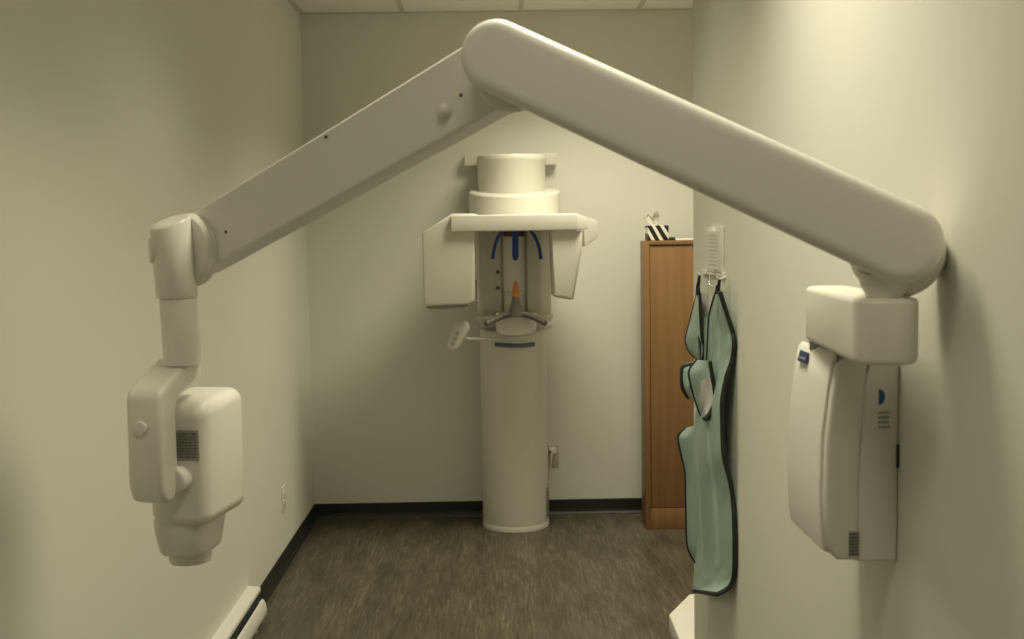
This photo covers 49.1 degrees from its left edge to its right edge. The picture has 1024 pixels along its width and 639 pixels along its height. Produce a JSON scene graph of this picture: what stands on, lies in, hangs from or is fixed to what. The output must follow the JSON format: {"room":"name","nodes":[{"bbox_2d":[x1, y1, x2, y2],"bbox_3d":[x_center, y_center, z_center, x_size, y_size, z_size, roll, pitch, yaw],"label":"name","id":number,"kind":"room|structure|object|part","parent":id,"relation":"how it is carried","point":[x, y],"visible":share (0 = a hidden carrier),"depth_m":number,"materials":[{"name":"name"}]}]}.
{"room":"radiology room","nodes":[
{"label":"radiology room","id":0,"kind":"room"},
{"bbox_2d":[0,0,314,638],"bbox_3d":[-1.067,0.006,2.495,0.100,2.657,7.010,-1,4,-1],"label":"wall","id":1,"kind":"structure","parent":0,"point":[119,119],"depth_m":2.94,"materials":[{"name":"paint"}]},
{"bbox_2d":[212,586,266,638],"bbox_3d":[-0.976,1.207,3.196,0.064,0.152,2.420,-1,4,-1],"label":"baseboard heater","id":2,"kind":"object","parent":1,"relation":"attached to","point":[244,620],"visible":1,"depth_m":4.14,"materials":[{"name":"white metal"}]},
{"bbox_2d":[281,485,285,512],"bbox_3d":[-1.040,0.816,5.108,0.009,0.115,0.070,-1,4,-1],"label":"wall outlet","id":3,"kind":"object","parent":1,"relation":"attached to","point":[283,493],"visible":1,"depth_m":5.09,"materials":[{"name":"white plastic"}]},
{"bbox_2d":[259,504,316,602],"bbox_3d":[-1.034,1.084,5.247,0.016,0.083,1.490,-1,4,-1],"label":"baseboard","id":4,"kind":"structure","parent":1,"relation":"attached to","point":[275,575],"depth_m":5.15,"materials":[{"name":"rubber"}]},
{"bbox_2d":[252,514,693,638],"bbox_3d":[0.217,1.359,2.621,2.627,0.100,7.010,-1,4,-1],"label":"floor","id":5,"kind":"structure","parent":0,"point":[600,576],"depth_m":4.87,"materials":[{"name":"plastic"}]},
{"bbox_2d":[422,153,597,532],"bbox_3d":[-0.002,0.121,5.582,0.827,1.919,0.710,-1,4,-1],"label":"machine","id":6,"kind":"object","parent":5,"relation":"on","point":[514,248],"visible":1,"depth_m":5.54,"materials":[{"name":"beige plastic"}]},
{"bbox_3d":[-0.070,-0.360,5.318,0.069,0.148,0.019,-1,4,-1],"label":"temple arm","id":7,"kind":"part","parent":6,"relation":"part of","materials":[{"name":"blue plastic"}]},
{"bbox_3d":[0.011,-0.240,5.552,0.109,0.444,0.014,-1,4,-1],"label":"panel","id":8,"kind":"part","parent":6,"relation":"part of","materials":[{"name":"white plastic"}]},
{"bbox_2d":[476,313,552,319],"bbox_3d":[0.009,-0.017,5.526,0.376,0.018,0.180,-1,4,-1],"label":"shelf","id":9,"kind":"object","parent":6,"relation":"attached to","point":[479,316],"depth_m":5.46,"materials":[{"name":"plastic"}]},
{"bbox_3d":[0.018,-0.062,5.352,0.068,0.101,0.051,-1,4,-1],"label":"bite post","id":10,"kind":"part","parent":6,"relation":"part of","materials":[{"name":"grey plastic"}]},
{"bbox_3d":[0.050,-0.464,5.382,0.707,0.077,0.400,-1,4,-1],"label":"rotating arm","id":11,"kind":"part","parent":6,"relation":"part of","materials":[{"name":"beige plastic"}]},
{"bbox_3d":[0.111,-0.360,5.321,0.071,0.149,0.019,-1,4,-1],"label":"temple arm","id":12,"kind":"part","parent":6,"relation":"part of","materials":[{"name":"blue plastic"}]},
{"bbox_3d":[0.282,-0.422,5.315,0.200,0.149,0.157,3,6,44],"label":"arm","id":13,"kind":"part","parent":6,"relation":"part of","materials":[{"name":"beige plastic"}]},
{"bbox_2d":[640,240,693,529],"bbox_3d":[0.977,0.327,5.702,0.620,1.462,0.155,-1,4,-1],"label":"storage cabinet","id":14,"kind":"object","parent":5,"relation":"on","point":[666,266],"visible":0.46,"depth_m":5.63,"materials":[{"name":"orange wood"}]},
{"bbox_3d":[0.680,0.332,5.697,0.026,1.462,0.155,-1,4,-1],"label":"panel","id":15,"kind":"part","parent":14,"relation":"part of","materials":[{"name":"orange wood"}]},
{"bbox_2d":[644,211,668,240],"bbox_3d":[0.719,-0.474,5.643,0.124,0.151,0.104,-1,4,-1],"label":"tissue box","id":16,"kind":"object","parent":14,"relation":"on","point":[655,232],"visible":1,"depth_m":5.60,"materials":[{"name":"cardboard"}]},
{"bbox_3d":[0.966,-0.392,5.646,0.568,0.020,0.155,-1,4,-1],"label":"panel","id":17,"kind":"part","parent":14,"relation":"part of","materials":[{"name":"orange wood"}]},
{"bbox_2d":[675,238,692,239],"bbox_3d":[0.923,-0.408,5.672,0.220,0.009,0.160,-1,4,-1],"label":"paper stack","id":18,"kind":"object","parent":14,"relation":"on","point":[675,238],"visible":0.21,"depth_m":5.60,"materials":[{"name":"white paper"}]},
{"bbox_2d":[669,594,693,638],"bbox_3d":[0.919,1.142,4.163,0.668,0.075,0.655,-1,4,-1],"label":"platform","id":19,"kind":"object","parent":5,"relation":"on","point":[681,620],"visible":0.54,"depth_m":4.15,"materials":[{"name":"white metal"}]},
{"bbox_2d":[293,0,692,12],"bbox_3d":[0.176,-1.389,2.409,2.627,0.100,7.010,-1,4,-1],"label":"ceiling","id":20,"kind":"structure","parent":0,"point":[307,6],"depth_m":5.65,"materials":[{"name":"tile"}]},
{"bbox_2d":[395,0,646,11],"bbox_3d":[0.177,-1.338,2.413,2.427,0.005,6.810,-1,4,-1],"label":"trim","id":21,"kind":"structure","parent":20,"relation":"attached to","point":[398,2],"depth_m":5.65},
{"bbox_2d":[300,10,692,503],"bbox_3d":[0.188,-0.281,5.960,2.527,2.657,0.100,-1,4,-1],"label":"wall","id":22,"kind":"structure","parent":0,"point":[396,411],"depth_m":5.91,"materials":[{"name":"paint"}]},
{"bbox_2d":[315,498,641,519],"bbox_3d":[0.159,1.008,6.000,2.427,0.083,0.016,-1,4,-1],"label":"baseboard","id":23,"kind":"structure","parent":22,"relation":"attached to","point":[334,511],"depth_m":6.00,"materials":[{"name":"rubber"}]},
{"bbox_2d":[548,447,555,493],"bbox_3d":[0.212,0.807,5.956,0.048,0.253,0.054,-1,4,-1],"label":"plug","id":24,"kind":"object","parent":22,"relation":"attached to","point":[552,450],"visible":0.98,"depth_m":5.94,"materials":[{"name":"white plastic"}]},
{"bbox_2d":[548,445,558,466],"bbox_3d":[0.215,0.730,5.984,0.070,0.115,0.009,-1,4,-1],"label":"wall outlet","id":25,"kind":"object","parent":22,"relation":"attached to","point":[555,458],"visible":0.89,"depth_m":5.98,"materials":[{"name":"beige plastic"}]},
{"bbox_2d":[693,0,1023,638],"bbox_3d":[1.035,0.061,1.371,0.790,2.657,4.690,-1,4,-1],"label":"wall","id":26,"kind":"structure","parent":0,"point":[921,102],"depth_m":1.82,"materials":[{"name":"paint"}]},
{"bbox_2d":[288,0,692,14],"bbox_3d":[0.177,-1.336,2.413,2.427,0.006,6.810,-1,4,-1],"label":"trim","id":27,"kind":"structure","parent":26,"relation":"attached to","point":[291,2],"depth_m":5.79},
{"bbox_2d":[127,19,945,565],"bbox_3d":[-0.029,0.010,1.926,1.415,0.961,0.469,0,5,12],"label":"dental x-ray machine","id":28,"kind":"object","parent":26,"relation":"attached to","point":[185,445],"visible":1,"depth_m":1.84,"materials":[{"name":"plastic"}]},
{"bbox_3d":[-0.643,-0.121,2.130,0.083,0.160,0.077,-1,4,-1],"label":"wrist post","id":29,"kind":"part","parent":28,"relation":"part of","materials":[{"name":"white plastic"}]},
{"bbox_2d":[176,433,196,457],"bbox_3d":[-0.614,0.237,2.108,0.044,0.047,0.001,0,4,10],"label":"print","id":30,"kind":"object","parent":28,"relation":"on","point":[186,443],"depth_m":2.11,"materials":[{"name":"grey plastic"}]},
{"bbox_3d":[-0.614,0.237,2.109,0.052,0.058,0.002,0,4,10],"label":"label plate","id":31,"kind":"part","parent":28,"relation":"part of","materials":[{"name":"black plastic"}]},
{"bbox_3d":[-0.111,-0.337,1.807,0.024,0.024,0.018,2,5,33],"label":"knob","id":32,"kind":"part","parent":28,"relation":"part of","materials":[{"name":"white plastic"}]},
{"bbox_3d":[0.266,-0.254,1.648,0.697,0.402,0.068,0,5,14],"label":"shoulder arm","id":33,"kind":"part","parent":28,"relation":"part of","materials":[{"name":"plastic"}]},
{"bbox_3d":[0.522,0.214,1.950,0.033,0.335,0.206,-1,4,-1],"label":"panel","id":34,"kind":"part","parent":28,"relation":"part of","materials":[{"name":"plastic"}]},
{"bbox_2d":[849,533,857,554],"bbox_3d":[0.562,0.370,1.843,0.014,0.036,0.001,-1,4,-1],"label":"print","id":35,"kind":"object","parent":28,"relation":"attached to","point":[853,537],"depth_m":1.84},
{"bbox_2d":[878,411,889,428],"bbox_3d":[0.608,0.164,1.832,0.018,0.028,0.001,-1,4,-1],"label":"print","id":36,"kind":"object","parent":28,"relation":"attached to","point":[883,416],"depth_m":1.83},
{"bbox_2d":[696,269,726,286],"bbox_3d":[0.587,-0.120,3.326,0.038,0.047,0.380,-1,4,-1],"label":"hook rack","id":37,"kind":"object","parent":26,"relation":"attached to","point":[723,275],"visible":0.94,"depth_m":3.32,"materials":[{"name":"white plastic"}]},
{"bbox_2d":[680,276,715,420],"bbox_3d":[0.557,0.086,3.417,0.084,0.436,0.393,-1,4,2],"label":"thyroid collar","id":38,"kind":"object","parent":37,"relation":"hanging from","point":[697,378],"visible":0.98,"depth_m":3.42,"materials":[{"name":"green plastic"}]},
{"bbox_2d":[677,280,736,596],"bbox_3d":[0.581,0.370,3.385,0.061,1.000,0.664,-1,4,-1],"label":"apron","id":39,"kind":"object","parent":37,"relation":"hanging from","point":[710,503],"visible":0.94,"depth_m":3.27,"materials":[{"name":"green plastic"}]},
{"bbox_3d":[0.579,0.566,3.656,0.052,0.473,0.139,-1,4,-1],"label":"panel","id":40,"kind":"part","parent":39,"relation":"part of","materials":[{"name":"green plastic"}]},
{"bbox_3d":[0.597,0.066,3.446,0.008,0.164,0.180,-1,4,-1],"label":"neck panel","id":41,"kind":"part","parent":39,"relation":"part of","materials":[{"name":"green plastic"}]},
{"bbox_3d":[0.584,0.391,3.276,0.052,0.964,0.431,-1,4,-1],"label":"panel","id":42,"kind":"part","parent":39,"relation":"part of","materials":[{"name":"green plastic"}]},
{"bbox_2d":[707,227,723,273],"bbox_3d":[0.600,-0.205,3.308,0.010,0.136,0.222,-1,4,-1],"label":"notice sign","id":43,"kind":"object","parent":26,"relation":"attached to","point":[715,235],"visible":1,"depth_m":3.28,"materials":[{"name":"white paper"}]},
{"bbox_2d":[708,235,716,265],"bbox_3d":[0.595,-0.206,3.320,0.001,0.089,0.136,-1,4,-1],"label":"print","id":44,"kind":"object","parent":43,"relation":"attached to","point":[712,239],"depth_m":3.32}
]}

